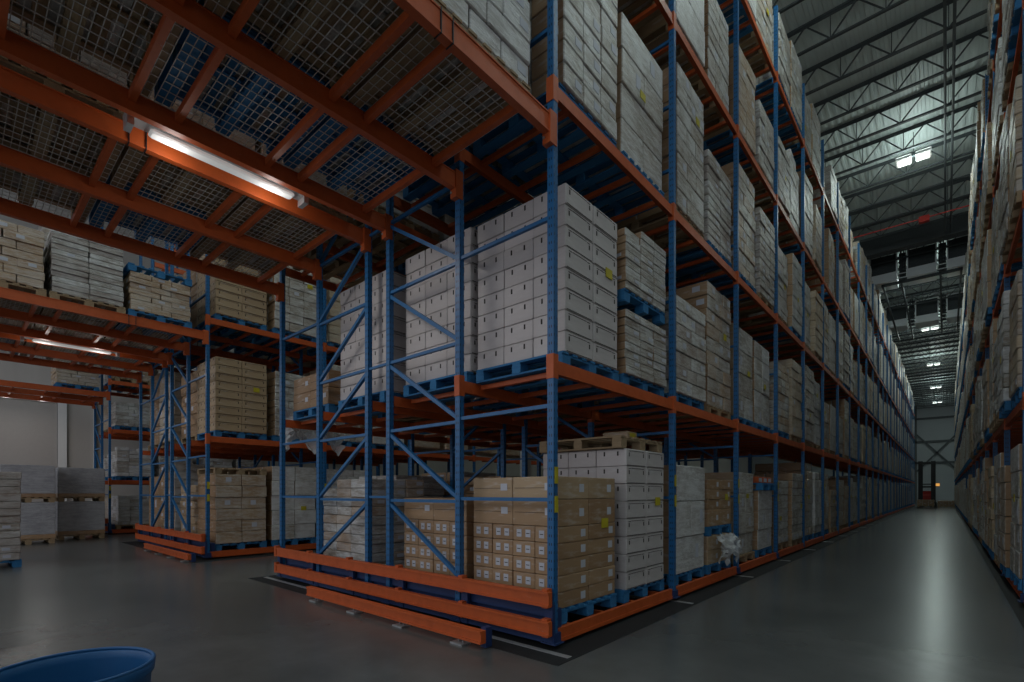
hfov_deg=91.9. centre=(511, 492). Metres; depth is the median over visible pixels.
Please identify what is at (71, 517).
load
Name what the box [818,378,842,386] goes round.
pallet
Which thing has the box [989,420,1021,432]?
pallet
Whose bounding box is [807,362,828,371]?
pallet
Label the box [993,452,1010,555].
load
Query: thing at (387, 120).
load
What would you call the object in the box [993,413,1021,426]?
pallet
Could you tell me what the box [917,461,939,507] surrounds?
forklift
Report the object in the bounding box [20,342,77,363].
pallet
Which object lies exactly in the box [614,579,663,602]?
pallet
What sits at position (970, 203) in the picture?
load
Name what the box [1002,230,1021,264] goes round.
pallet
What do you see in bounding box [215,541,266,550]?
pallet
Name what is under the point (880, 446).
load
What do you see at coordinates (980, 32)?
joist
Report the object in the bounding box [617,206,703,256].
pallet
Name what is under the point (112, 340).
load
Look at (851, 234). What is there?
load
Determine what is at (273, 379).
load
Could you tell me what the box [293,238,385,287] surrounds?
pallet
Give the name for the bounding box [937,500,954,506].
load
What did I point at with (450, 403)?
load
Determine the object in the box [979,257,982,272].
pallet
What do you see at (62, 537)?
pallet
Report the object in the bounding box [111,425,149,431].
pallet
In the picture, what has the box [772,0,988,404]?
ceiling
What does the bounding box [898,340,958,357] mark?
joist
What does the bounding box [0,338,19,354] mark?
pallet
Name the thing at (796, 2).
joist
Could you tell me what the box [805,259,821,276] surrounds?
pallet
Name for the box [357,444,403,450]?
pallet
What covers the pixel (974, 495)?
load
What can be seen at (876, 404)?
load
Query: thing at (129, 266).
pallet
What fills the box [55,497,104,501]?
pallet
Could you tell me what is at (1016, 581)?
pallet
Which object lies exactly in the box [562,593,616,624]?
pallet
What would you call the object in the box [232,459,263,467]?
load
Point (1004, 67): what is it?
load
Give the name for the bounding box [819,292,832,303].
pallet
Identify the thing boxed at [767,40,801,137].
load
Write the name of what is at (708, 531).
pallet
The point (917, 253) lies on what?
joist
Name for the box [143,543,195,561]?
guard rail
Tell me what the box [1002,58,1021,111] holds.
pallet
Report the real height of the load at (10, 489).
1.650 m
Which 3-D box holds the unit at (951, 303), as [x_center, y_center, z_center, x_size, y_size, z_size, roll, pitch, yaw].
[28.000,-11.675,30.722,1.560,1.650,1.380,0,0,41]
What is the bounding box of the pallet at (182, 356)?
[160,345,210,362]
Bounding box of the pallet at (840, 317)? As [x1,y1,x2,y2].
[832,312,848,323]
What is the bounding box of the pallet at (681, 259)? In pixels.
[665,240,731,290]
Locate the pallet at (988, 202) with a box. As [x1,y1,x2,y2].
[984,185,998,215]
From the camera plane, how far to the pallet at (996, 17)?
9.49 m
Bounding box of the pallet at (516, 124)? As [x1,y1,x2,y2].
[473,82,616,196]
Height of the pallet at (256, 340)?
0.140 m
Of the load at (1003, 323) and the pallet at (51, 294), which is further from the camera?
the pallet at (51, 294)
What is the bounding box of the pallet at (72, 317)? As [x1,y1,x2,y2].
[34,311,104,340]
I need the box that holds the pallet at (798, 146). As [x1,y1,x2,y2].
[785,142,809,171]
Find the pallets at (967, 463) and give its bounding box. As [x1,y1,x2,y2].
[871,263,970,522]
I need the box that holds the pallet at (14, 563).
[0,558,21,567]
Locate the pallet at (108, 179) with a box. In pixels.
[89,175,206,254]
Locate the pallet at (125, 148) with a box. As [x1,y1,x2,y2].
[110,144,244,222]
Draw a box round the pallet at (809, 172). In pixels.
[805,166,820,189]
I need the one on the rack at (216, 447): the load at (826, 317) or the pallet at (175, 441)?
the pallet at (175, 441)
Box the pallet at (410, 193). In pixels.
[403,146,527,229]
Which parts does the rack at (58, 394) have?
upright post, upright post, upright post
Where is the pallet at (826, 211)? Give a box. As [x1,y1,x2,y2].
[819,206,835,224]
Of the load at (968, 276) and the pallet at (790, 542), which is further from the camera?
the load at (968, 276)
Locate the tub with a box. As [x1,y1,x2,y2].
[0,646,155,681]
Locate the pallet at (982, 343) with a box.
[979,339,984,351]
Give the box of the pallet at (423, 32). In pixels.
[348,0,530,155]
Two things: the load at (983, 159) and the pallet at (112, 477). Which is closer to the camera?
the load at (983, 159)
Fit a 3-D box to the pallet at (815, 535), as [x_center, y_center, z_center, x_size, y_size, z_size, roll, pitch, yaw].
[8.038,1.165,14.104,1.160,0.140,1.060,0,0,41]
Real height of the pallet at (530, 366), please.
0.140 m
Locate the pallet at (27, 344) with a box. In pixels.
[25,328,92,353]
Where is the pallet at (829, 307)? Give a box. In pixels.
[826,305,842,316]
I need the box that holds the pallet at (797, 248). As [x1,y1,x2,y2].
[781,244,811,264]
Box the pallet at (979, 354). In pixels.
[976,348,989,360]
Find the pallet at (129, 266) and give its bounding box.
[122,262,191,287]
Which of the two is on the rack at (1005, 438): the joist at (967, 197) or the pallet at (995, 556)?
the pallet at (995, 556)
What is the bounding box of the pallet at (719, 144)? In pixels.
[703,129,751,168]
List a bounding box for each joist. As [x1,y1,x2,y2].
[772,0,803,14]
[787,0,908,56]
[802,0,987,95]
[813,26,988,125]
[820,65,986,153]
[824,102,977,175]
[836,129,975,195]
[842,154,973,213]
[848,176,970,229]
[851,196,969,242]
[870,238,967,265]
[880,268,963,294]
[880,274,964,302]
[881,282,963,309]
[883,291,961,307]
[892,315,959,334]
[892,321,959,340]
[892,325,959,344]
[894,330,959,348]
[896,336,958,353]
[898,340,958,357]
[900,345,958,361]
[901,350,957,364]
[903,354,956,367]
[903,357,956,371]
[904,361,955,374]
[906,364,955,377]
[907,367,955,379]
[907,370,955,382]
[908,373,955,385]
[909,376,955,387]
[910,379,955,389]
[911,381,954,391]
[911,384,954,394]
[912,386,954,396]
[912,390,954,399]
[913,388,954,398]
[914,395,953,403]
[914,397,952,405]
[915,393,954,401]
[915,399,953,406]
[915,401,953,408]
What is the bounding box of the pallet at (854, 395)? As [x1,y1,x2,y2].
[824,395,857,401]
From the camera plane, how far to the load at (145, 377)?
17.38 m
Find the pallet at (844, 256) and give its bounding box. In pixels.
[834,254,851,266]
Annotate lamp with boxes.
[20,336,119,356]
[123,108,308,208]
[896,132,931,167]
[921,325,938,330]
[927,354,940,365]
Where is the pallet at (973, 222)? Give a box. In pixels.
[971,220,974,236]
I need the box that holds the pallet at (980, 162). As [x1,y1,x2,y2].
[977,157,982,181]
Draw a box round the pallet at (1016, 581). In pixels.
[1010,570,1021,590]
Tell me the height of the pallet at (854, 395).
0.140 m
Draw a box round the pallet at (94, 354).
[88,342,152,361]
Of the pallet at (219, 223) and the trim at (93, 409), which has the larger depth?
the trim at (93, 409)
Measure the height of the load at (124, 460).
1.000 m
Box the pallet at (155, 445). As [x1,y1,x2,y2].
[148,443,164,450]
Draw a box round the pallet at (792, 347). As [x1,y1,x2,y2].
[763,342,811,356]
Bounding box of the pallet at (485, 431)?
[466,431,532,441]
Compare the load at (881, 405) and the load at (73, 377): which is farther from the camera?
the load at (881, 405)
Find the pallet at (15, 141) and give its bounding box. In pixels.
[0,136,103,222]
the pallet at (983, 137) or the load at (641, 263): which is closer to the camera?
the load at (641, 263)
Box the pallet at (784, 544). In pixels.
[771,541,787,550]
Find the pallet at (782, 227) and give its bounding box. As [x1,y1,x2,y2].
[778,224,795,245]
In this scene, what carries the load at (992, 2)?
on the pallet at (996, 17)
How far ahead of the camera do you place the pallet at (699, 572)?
6.96 m
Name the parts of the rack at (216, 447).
upright post, upright post, upright post, bumper rail, bumper rail, upright post, upright post, upright post, upright post, upright post, upright post, upright post, upright post, upright post, upright post, upright post, upright post, upright post, upright post, upright post, upright post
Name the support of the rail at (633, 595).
on the floor
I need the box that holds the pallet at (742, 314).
[730,292,773,318]
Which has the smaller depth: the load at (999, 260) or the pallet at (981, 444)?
the load at (999, 260)
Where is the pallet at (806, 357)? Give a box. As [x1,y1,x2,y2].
[769,351,821,365]
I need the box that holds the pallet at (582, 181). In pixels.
[542,150,663,222]
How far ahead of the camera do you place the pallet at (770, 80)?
11.00 m
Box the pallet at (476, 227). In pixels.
[475,195,538,229]
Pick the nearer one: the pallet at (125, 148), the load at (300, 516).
the pallet at (125, 148)
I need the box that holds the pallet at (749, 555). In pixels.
[730,551,754,563]
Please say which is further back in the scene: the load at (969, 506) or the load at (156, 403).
the load at (969, 506)
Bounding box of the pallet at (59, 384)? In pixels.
[53,382,98,390]
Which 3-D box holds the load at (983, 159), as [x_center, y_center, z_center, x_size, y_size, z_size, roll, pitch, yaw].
[11.421,-7.070,11.125,1.195,1.533,1.008,0,0,41]
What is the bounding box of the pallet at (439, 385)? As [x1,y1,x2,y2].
[403,371,527,402]
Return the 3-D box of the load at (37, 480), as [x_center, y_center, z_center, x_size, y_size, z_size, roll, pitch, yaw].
[-13.556,-0.320,13.814,1.170,0.880,1.090,0,0,41]
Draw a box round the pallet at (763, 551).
[752,546,771,557]
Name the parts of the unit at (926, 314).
frame, drain panel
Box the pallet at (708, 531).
[704,524,731,535]
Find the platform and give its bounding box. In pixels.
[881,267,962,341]
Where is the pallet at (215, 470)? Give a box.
[197,467,266,474]
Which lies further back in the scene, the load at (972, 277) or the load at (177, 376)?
the load at (972, 277)
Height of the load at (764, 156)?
1.227 m
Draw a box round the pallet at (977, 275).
[975,272,978,287]
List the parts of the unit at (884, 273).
frame, drain panel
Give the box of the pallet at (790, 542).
[788,538,801,546]
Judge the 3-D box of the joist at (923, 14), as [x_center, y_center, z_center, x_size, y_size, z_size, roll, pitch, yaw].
[9.994,-12.223,13.674,21.000,0.745,0.080,0,0,41]
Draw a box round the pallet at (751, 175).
[743,163,772,201]
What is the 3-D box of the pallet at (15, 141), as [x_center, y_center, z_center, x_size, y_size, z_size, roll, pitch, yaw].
[-5.259,-3.444,5.409,1.160,0.140,1.060,0,0,41]
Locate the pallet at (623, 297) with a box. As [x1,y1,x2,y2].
[617,288,664,325]
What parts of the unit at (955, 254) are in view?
drain panel, frame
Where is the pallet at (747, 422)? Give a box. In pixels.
[676,416,753,432]
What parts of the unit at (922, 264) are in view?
frame, drain panel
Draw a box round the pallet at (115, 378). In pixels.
[111,377,149,389]
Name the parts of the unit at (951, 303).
drain panel, frame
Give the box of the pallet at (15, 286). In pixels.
[0,279,46,313]
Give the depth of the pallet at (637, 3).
6.41 m
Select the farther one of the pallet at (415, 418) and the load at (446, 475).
the load at (446, 475)
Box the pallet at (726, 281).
[676,271,755,302]
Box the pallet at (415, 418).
[398,405,483,426]
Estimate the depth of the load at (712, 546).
7.65 m
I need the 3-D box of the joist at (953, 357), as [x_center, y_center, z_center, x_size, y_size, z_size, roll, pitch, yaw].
[39.542,-12.223,47.375,21.000,0.745,0.080,0,0,41]
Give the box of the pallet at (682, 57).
[641,21,703,83]
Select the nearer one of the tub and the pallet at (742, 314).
the tub
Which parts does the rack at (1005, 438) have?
upright post, upright post, upright post, upright post, upright post, upright post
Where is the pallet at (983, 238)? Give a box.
[980,236,984,256]
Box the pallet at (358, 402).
[338,390,445,414]
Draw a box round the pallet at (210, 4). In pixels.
[204,0,416,96]
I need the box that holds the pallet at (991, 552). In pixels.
[989,548,993,559]
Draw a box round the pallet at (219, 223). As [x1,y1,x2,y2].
[189,222,295,276]
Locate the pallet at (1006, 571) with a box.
[1000,563,1010,577]
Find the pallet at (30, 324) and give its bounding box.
[0,302,35,327]
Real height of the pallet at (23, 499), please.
0.140 m
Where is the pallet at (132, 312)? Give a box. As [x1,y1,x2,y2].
[115,308,191,338]
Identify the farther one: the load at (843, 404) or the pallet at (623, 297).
the load at (843, 404)
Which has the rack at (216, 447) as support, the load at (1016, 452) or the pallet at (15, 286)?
the pallet at (15, 286)
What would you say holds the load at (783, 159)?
on the pallet
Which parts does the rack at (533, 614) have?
upright post, upright post, upright post, upright post, upright post, bumper rail, bumper rail, upright post, upright post, upright post, upright post, upright post, upright post, upright post, upright post, upright post, upright post, upright post, upright post, upright post, upright post, upright post, upright post, upright post, upright post, upright post, upright post, upright post, upright post, upright post, upright post, upright post, upright post, upright post, upright post, upright post, upright post, upright post, upright post, upright post, upright post, upright post, upright post, upright post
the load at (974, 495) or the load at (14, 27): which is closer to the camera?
the load at (14, 27)
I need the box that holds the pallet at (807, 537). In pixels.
[805,534,811,540]
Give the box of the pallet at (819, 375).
[814,369,835,380]
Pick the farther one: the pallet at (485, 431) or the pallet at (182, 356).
the pallet at (182, 356)
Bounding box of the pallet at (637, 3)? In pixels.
[617,0,664,30]
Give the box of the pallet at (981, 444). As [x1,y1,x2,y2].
[979,438,984,446]
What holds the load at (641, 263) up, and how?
on the pallet at (623, 297)
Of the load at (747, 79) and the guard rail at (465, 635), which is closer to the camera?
the guard rail at (465, 635)
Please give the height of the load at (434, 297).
1.596 m
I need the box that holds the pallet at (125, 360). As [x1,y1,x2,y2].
[79,354,133,369]
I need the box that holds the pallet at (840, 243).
[834,238,846,255]
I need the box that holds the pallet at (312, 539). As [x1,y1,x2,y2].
[257,537,315,545]
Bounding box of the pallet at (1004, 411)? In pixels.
[999,401,1021,418]
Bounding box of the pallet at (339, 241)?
[334,205,439,266]
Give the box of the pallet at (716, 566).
[703,558,730,574]
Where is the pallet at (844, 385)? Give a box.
[820,383,848,393]
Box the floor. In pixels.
[0,503,1023,681]
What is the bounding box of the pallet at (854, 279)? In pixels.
[850,278,856,289]
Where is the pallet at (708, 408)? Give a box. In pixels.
[640,404,730,426]
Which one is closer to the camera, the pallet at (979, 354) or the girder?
the pallet at (979, 354)
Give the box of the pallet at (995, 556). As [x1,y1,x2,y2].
[994,553,999,566]
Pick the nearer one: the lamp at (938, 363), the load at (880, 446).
the load at (880, 446)
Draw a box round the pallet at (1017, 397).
[1011,387,1021,408]
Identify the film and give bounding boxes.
[279,407,344,455]
[716,532,741,565]
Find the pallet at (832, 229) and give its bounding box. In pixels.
[824,225,843,242]
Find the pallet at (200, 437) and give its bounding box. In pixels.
[197,430,266,440]
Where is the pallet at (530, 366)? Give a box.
[476,350,618,396]
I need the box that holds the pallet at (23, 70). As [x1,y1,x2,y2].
[0,55,123,180]
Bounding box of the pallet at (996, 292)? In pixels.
[992,283,1011,308]
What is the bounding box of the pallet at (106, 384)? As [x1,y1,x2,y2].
[103,382,143,394]
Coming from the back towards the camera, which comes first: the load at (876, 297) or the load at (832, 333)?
the load at (876, 297)
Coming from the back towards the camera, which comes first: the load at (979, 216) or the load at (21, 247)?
the load at (979, 216)
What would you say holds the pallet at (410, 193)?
on the rack at (533, 614)
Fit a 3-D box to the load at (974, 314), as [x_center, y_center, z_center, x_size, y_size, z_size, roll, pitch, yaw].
[14.845,-4.655,15.027,1.224,1.643,1.061,0,0,42]
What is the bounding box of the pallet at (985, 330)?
[981,323,989,339]
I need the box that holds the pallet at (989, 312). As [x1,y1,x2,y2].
[985,307,1000,326]
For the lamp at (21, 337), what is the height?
0.220 m
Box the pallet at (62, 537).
[55,533,104,539]
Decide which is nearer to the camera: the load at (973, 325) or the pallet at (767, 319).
the pallet at (767, 319)
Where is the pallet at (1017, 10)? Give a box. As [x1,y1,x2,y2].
[1007,0,1021,63]
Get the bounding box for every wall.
[0,188,747,500]
[752,402,954,502]
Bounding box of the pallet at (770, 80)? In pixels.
[755,75,789,118]
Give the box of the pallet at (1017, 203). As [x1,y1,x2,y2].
[1008,190,1021,234]
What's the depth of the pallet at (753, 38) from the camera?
9.89 m
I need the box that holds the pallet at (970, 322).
[968,320,971,330]
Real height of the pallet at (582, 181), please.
0.140 m
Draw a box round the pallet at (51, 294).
[41,291,125,326]
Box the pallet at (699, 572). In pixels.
[663,567,703,585]
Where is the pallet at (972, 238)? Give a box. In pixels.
[970,237,973,249]
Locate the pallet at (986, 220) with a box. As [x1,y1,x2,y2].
[983,214,991,236]
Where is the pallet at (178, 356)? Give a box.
[148,355,201,369]
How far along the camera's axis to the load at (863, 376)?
21.59 m
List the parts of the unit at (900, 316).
frame, drain panel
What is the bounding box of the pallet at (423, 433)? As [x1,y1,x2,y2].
[419,426,492,436]
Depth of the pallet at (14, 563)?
9.33 m
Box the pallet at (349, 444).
[327,441,364,447]
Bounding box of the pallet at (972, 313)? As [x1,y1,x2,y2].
[970,309,973,320]
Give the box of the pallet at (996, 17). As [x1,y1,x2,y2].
[990,13,1001,58]
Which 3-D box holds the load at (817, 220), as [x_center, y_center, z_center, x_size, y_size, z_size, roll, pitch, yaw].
[8.068,-7.056,14.106,1.193,1.505,1.008,0,0,40]
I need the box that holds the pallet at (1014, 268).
[997,262,1021,289]
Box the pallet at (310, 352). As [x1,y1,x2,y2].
[307,342,340,362]
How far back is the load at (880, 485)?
27.23 m
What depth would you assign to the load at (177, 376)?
12.60 m
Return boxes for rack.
[0,0,914,645]
[0,223,377,532]
[0,237,542,557]
[955,0,1023,602]
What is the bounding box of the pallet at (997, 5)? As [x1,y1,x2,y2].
[995,0,1000,14]
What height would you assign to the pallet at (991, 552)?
0.140 m
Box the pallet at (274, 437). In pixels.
[257,435,299,441]
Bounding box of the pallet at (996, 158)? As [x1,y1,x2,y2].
[992,155,998,185]
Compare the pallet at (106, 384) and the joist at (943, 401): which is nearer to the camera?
the pallet at (106, 384)
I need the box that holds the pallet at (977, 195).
[976,182,979,203]
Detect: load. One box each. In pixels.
[0,13,127,160]
[0,133,89,206]
[0,220,44,293]
[0,318,21,326]
[0,464,55,496]
[0,472,21,560]
[3,303,27,311]
[16,0,160,67]
[19,502,55,539]
[30,324,91,338]
[38,226,101,325]
[43,229,123,310]
[51,359,99,389]
[55,467,104,496]
[55,501,104,535]
[101,339,151,349]
[103,375,136,388]
[103,403,124,429]
[103,455,107,476]
[104,181,205,240]
[105,497,107,517]
[107,361,150,383]
[111,402,150,429]
[111,446,150,476]
[111,496,148,524]
[123,271,190,325]
[126,74,254,205]
[149,476,161,526]
[150,373,169,444]
[154,364,185,375]
[154,456,192,476]
[159,372,185,441]
[160,464,212,530]
[174,274,219,356]
[180,271,238,344]
[180,485,198,533]
[181,371,197,437]
[193,458,231,467]
[195,0,329,138]
[197,254,266,334]
[197,356,266,434]
[198,474,266,543]
[220,346,263,358]
[225,223,292,267]
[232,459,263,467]
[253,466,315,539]
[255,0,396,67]
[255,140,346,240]
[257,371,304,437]
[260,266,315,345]
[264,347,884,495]
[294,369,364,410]
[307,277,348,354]
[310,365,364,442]
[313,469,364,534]
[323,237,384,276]
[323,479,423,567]
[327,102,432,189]
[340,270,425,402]
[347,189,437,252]
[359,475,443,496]
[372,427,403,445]
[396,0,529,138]
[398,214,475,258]
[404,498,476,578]
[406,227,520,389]
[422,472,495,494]
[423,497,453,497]
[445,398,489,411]
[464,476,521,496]
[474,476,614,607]
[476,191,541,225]
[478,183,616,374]
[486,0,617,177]
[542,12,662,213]
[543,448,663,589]
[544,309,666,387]
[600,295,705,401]
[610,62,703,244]
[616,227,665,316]
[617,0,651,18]
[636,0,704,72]
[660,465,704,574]
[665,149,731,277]
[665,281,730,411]
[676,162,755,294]
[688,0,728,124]
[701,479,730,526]
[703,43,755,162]
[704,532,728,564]
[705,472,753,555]
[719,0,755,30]
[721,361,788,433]
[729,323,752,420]
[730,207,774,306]
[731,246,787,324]
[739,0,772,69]
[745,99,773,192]
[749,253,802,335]
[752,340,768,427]
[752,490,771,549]
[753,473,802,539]
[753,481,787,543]
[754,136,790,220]
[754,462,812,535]
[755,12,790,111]
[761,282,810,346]
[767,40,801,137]
[769,290,822,357]
[778,171,812,256]
[778,359,801,437]
[779,149,799,240]
[782,95,810,165]
[796,103,820,184]
[805,204,821,274]
[805,228,834,297]
[805,302,828,366]
[805,365,814,442]
[810,472,821,532]
[812,165,837,222]
[813,381,820,445]
[817,320,842,381]
[819,402,828,448]
[819,473,828,529]
[824,190,843,233]
[824,399,848,455]
[824,490,836,527]
[825,258,842,309]
[828,312,835,373]
[828,404,835,451]
[828,478,852,521]
[828,480,843,525]
[829,476,865,517]
[831,259,849,319]
[834,228,852,263]
[835,198,848,250]
[835,417,842,453]
[840,286,852,327]
[843,330,849,387]
[843,486,848,523]
[846,293,858,335]
[850,241,861,283]
[850,300,862,343]
[850,344,853,391]
[850,417,853,457]
[851,482,856,520]
[852,248,864,290]
[852,360,857,396]
[852,375,869,409]
[853,318,869,356]
[853,422,857,459]
[854,301,865,350]
[856,361,861,401]
[856,488,862,519]
[860,256,868,300]
[860,424,865,462]
[860,427,861,460]
[861,373,864,405]
[862,479,868,516]
[863,263,871,308]
[863,336,875,366]
[863,379,872,412]
[867,281,875,316]
[867,426,871,464]
[867,431,868,463]
[867,477,871,515]
[869,322,872,361]
[869,353,879,376]
[870,377,874,416]
[871,290,880,328]
[871,293,877,322]
[871,432,880,467]
[871,437,874,465]
[874,242,969,517]
[874,383,877,417]
[874,437,877,466]
[874,479,876,514]
[879,276,967,518]
[879,393,880,420]
[879,484,881,512]
[879,489,880,512]
[880,399,882,424]
[880,446,881,468]
[917,500,933,505]
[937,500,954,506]
[967,287,967,334]
[967,352,969,392]
[968,207,969,254]
[968,276,969,325]
[968,418,970,458]
[968,474,975,517]
[968,490,970,522]
[969,189,971,245]
[969,346,971,391]
[969,404,974,453]
[970,162,973,228]
[970,267,971,315]
[970,344,973,384]
[970,478,974,524]
[971,248,973,307]
[972,412,975,450]
[972,479,974,525]
[973,153,975,212]
[973,239,975,295]
[973,314,975,372]
[973,325,973,377]
[973,477,976,528]
[974,303,989,365]
[975,149,979,198]
[975,217,978,281]
[975,386,976,447]
[976,101,980,172]
[976,284,979,354]
[976,376,981,444]
[976,468,979,530]
[978,202,981,263]
[978,278,981,345]
[978,380,983,441]
[978,484,983,536]
[981,79,990,149]
[981,175,982,238]
[981,254,984,327]
[981,458,992,539]
[982,359,989,432]
[983,159,984,226]
[983,229,991,319]
[984,122,998,200]
[984,481,989,545]
[987,0,992,76]
[987,466,995,551]
[989,318,997,425]
[990,0,1001,48]
[991,81,995,176]
[991,190,1013,299]
[992,338,998,415]
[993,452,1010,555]
[994,37,1003,140]
[996,189,1021,281]
[997,290,1010,409]
[997,465,1016,567]
[999,103,1020,255]
[1001,0,1021,101]
[1005,0,1014,52]
[1009,74,1021,219]
[1009,269,1021,397]
[1010,444,1021,578]
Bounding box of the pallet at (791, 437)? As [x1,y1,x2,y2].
[741,435,800,446]
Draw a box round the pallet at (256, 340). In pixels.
[253,328,315,352]
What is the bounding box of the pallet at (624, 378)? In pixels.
[542,373,663,407]
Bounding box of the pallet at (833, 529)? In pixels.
[828,527,836,532]
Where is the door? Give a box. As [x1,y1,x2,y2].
[0,397,66,501]
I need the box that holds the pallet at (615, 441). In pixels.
[539,435,661,452]
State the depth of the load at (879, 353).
26.58 m
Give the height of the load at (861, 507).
1.295 m
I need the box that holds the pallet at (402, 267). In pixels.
[398,240,443,273]
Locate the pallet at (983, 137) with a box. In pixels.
[981,132,984,159]
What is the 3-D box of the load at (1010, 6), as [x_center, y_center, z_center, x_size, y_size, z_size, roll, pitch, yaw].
[7.198,-7.220,6.325,1.216,1.833,1.056,0,0,41]
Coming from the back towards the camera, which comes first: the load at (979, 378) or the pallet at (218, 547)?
the load at (979, 378)
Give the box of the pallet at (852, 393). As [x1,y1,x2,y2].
[820,390,853,397]
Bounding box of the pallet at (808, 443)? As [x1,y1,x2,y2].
[762,440,812,447]
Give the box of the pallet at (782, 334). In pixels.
[750,326,801,347]
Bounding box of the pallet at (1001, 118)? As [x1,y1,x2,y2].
[995,114,1003,155]
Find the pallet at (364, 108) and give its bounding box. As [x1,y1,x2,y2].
[283,93,433,203]
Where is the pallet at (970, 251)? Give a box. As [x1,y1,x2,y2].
[969,250,971,263]
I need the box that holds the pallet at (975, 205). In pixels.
[973,202,977,220]
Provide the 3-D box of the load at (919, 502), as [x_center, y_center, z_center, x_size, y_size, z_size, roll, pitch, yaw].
[37.973,0.884,45.437,1.224,0.550,1.061,0,0,41]
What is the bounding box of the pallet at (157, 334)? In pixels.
[102,326,168,349]
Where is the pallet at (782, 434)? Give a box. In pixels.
[721,430,788,442]
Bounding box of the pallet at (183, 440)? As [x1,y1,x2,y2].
[181,435,197,443]
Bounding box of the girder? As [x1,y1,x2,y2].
[860,211,968,259]
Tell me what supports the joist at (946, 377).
attached to the ceiling
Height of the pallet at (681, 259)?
0.140 m
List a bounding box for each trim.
[93,409,93,467]
[122,541,228,562]
[225,550,315,559]
[248,575,550,655]
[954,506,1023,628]
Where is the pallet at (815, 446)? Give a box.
[813,443,820,449]
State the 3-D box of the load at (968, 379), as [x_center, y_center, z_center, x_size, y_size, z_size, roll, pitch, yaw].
[18.241,-4.635,18.958,1.165,1.604,1.096,0,0,41]
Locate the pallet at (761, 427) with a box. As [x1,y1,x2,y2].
[699,423,770,438]
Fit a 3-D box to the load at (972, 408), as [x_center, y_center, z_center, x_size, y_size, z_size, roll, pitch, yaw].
[15.751,-2.117,16.125,1.228,1.547,1.064,0,0,41]
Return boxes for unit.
[869,251,906,291]
[885,299,914,332]
[907,241,946,285]
[915,293,946,328]
[946,291,963,323]
[947,235,967,277]
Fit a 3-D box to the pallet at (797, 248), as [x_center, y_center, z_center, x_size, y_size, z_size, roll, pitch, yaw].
[7.227,-6.230,13.222,1.160,0.140,1.060,0,0,41]
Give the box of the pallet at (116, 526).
[115,524,148,528]
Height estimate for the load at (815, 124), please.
1.687 m
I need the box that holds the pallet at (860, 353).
[853,353,869,360]
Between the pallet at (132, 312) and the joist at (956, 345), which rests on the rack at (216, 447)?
the pallet at (132, 312)
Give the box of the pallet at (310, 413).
[293,403,385,423]
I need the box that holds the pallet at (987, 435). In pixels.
[984,428,1012,438]
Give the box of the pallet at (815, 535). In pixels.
[812,531,820,538]
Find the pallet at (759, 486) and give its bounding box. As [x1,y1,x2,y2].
[753,483,776,489]
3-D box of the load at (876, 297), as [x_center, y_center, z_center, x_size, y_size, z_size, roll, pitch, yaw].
[18.324,-9.576,25.852,1.202,1.425,1.049,0,0,41]
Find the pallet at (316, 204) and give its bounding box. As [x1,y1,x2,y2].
[221,196,346,250]
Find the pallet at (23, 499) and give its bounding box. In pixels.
[21,497,54,502]
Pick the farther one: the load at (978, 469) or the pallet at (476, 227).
the load at (978, 469)
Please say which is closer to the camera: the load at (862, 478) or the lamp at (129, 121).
the lamp at (129, 121)
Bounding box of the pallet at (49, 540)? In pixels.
[21,538,54,544]
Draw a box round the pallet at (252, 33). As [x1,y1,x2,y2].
[154,0,330,161]
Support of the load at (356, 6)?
on the pallet at (210, 4)
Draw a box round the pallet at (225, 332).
[197,313,266,341]
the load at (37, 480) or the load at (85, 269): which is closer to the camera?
the load at (85, 269)
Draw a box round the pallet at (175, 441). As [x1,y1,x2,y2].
[159,440,180,447]
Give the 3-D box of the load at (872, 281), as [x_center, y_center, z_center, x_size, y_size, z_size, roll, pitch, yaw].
[17.527,-9.615,24.923,1.194,1.503,1.012,0,0,42]
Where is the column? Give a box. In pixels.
[520,443,530,476]
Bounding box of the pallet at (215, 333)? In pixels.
[180,327,243,351]
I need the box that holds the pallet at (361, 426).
[360,417,440,431]
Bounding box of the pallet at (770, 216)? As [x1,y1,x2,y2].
[754,197,788,226]
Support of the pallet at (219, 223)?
on the rack at (533, 614)
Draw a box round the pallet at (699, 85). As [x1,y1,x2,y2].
[691,81,727,137]
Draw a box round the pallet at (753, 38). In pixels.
[728,31,769,77]
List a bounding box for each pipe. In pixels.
[824,100,980,159]
[853,205,968,238]
[943,0,946,233]
[950,0,956,232]
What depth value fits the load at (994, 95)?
9.56 m
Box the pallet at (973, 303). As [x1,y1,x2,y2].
[972,299,974,311]
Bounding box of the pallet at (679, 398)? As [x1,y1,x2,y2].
[599,393,703,417]
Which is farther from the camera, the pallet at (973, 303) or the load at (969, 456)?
the load at (969, 456)
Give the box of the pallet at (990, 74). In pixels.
[987,62,992,99]
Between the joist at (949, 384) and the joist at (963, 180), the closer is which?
the joist at (963, 180)
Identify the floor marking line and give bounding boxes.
[523,506,915,665]
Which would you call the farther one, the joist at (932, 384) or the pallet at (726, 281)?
the joist at (932, 384)
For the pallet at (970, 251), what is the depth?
18.37 m
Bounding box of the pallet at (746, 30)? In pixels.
[717,0,752,44]
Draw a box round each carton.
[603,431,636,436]
[753,477,761,482]
[762,477,766,482]
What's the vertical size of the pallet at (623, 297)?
0.140 m
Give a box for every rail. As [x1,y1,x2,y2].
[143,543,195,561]
[264,577,571,658]
[306,586,491,647]
[633,595,693,603]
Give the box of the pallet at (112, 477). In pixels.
[111,476,148,480]
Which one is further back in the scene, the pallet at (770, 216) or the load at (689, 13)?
the pallet at (770, 216)
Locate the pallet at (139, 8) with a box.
[8,0,182,96]
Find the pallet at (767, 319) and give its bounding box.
[739,314,788,337]
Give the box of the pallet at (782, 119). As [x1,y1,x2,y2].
[769,107,801,144]
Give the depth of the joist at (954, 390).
62.15 m

